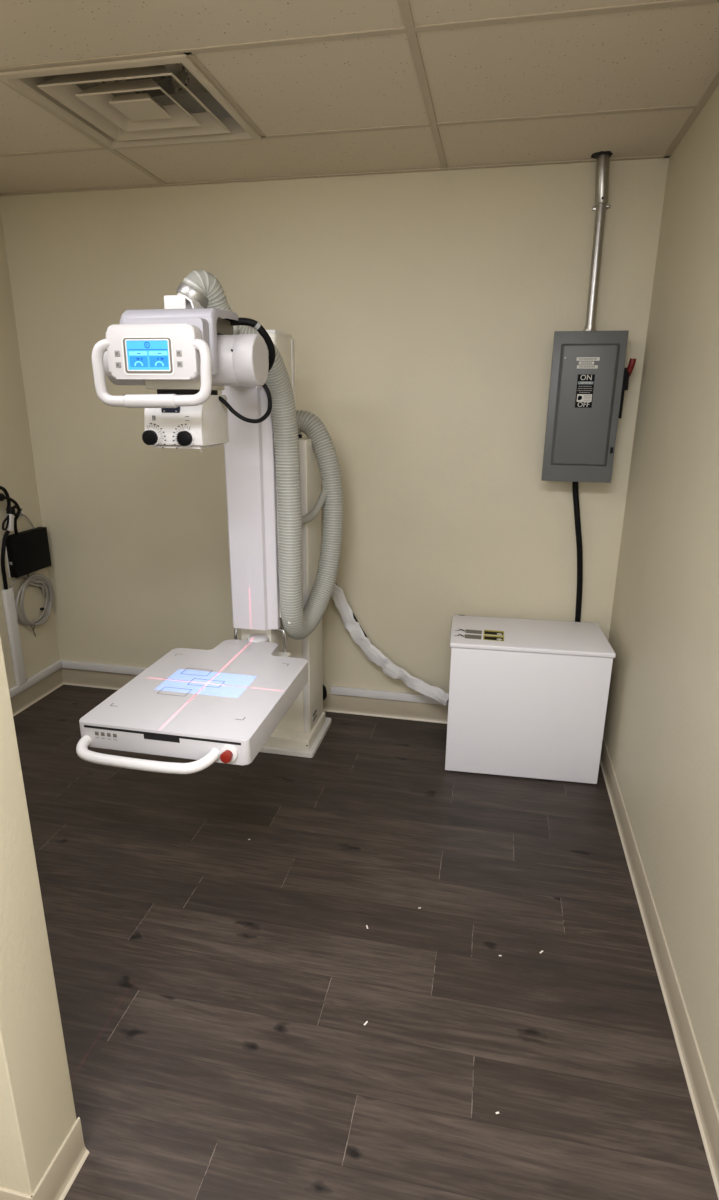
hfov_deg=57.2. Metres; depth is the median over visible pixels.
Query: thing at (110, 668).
cable raceway
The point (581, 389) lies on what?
print
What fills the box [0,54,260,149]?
ceiling vent
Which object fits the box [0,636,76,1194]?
wall partition
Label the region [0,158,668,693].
wall
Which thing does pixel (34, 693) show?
baseboard
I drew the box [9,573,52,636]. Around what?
coiled cable
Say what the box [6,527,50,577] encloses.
control box
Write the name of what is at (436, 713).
baseboard
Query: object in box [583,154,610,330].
conduit
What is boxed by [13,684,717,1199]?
floor
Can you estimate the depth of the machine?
2.23 m
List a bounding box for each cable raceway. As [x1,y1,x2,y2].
[2,587,26,684]
[9,660,61,698]
[61,660,146,674]
[331,686,447,704]
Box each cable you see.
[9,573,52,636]
[20,513,34,528]
[331,581,448,705]
[572,482,582,621]
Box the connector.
[7,514,13,530]
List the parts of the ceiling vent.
panel, damper rod, damper blade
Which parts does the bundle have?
cord, cord, cord, cord, cord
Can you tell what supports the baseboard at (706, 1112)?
attached to the wall at (661, 733)
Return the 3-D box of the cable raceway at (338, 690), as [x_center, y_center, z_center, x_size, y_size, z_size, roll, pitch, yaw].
[0.150,0.487,3.369,0.607,0.042,0.020,4,17,11]
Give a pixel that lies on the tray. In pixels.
(194, 446)
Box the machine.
[76,270,342,773]
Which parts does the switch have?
label panel, door, lever plate, lever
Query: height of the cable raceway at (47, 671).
0.042 m
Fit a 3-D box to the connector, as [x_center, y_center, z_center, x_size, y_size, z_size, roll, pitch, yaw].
[-1.702,-0.382,3.211,0.024,0.092,0.042,4,17,11]
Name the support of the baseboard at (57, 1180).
attached to the wall partition at (37, 1108)
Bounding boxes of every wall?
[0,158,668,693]
[0,207,59,688]
[603,86,718,1112]
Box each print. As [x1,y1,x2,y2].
[578,386,591,392]
[579,358,596,366]
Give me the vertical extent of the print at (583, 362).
0.034 m
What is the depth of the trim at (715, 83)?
2.66 m
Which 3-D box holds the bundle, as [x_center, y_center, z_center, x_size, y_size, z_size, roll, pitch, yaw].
[-1.734,-0.293,3.168,0.054,0.512,0.321,6,18,18]
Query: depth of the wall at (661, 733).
2.00 m
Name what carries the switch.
attached to the wall at (422, 312)
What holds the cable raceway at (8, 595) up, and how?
attached to the wall at (17, 468)
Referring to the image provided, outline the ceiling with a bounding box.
[0,0,718,192]
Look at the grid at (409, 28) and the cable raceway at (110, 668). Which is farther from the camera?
the cable raceway at (110, 668)
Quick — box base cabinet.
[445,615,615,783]
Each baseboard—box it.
[0,1187,33,1199]
[10,668,62,716]
[30,1117,88,1199]
[61,668,447,723]
[600,736,718,1199]
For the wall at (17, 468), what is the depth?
3.30 m
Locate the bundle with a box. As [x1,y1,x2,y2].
[0,486,20,589]
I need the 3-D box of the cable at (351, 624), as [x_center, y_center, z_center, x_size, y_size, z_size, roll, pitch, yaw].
[0.129,0.167,3.155,0.643,0.630,0.142,4,17,11]
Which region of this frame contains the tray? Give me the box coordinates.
[153,444,223,448]
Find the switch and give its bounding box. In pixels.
[541,330,635,482]
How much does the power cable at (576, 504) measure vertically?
0.731 m
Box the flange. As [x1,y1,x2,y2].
[591,151,612,157]
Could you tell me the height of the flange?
0.004 m
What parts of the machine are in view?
table handle, screen frame, collimator knob, grab handle, control panel, panel mount, collimator knob, chrome rod, arm, chrome rod, support arm, panel, panel, plate, frame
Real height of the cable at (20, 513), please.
0.108 m
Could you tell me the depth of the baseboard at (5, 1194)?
1.27 m
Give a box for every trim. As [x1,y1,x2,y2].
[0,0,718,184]
[0,72,718,195]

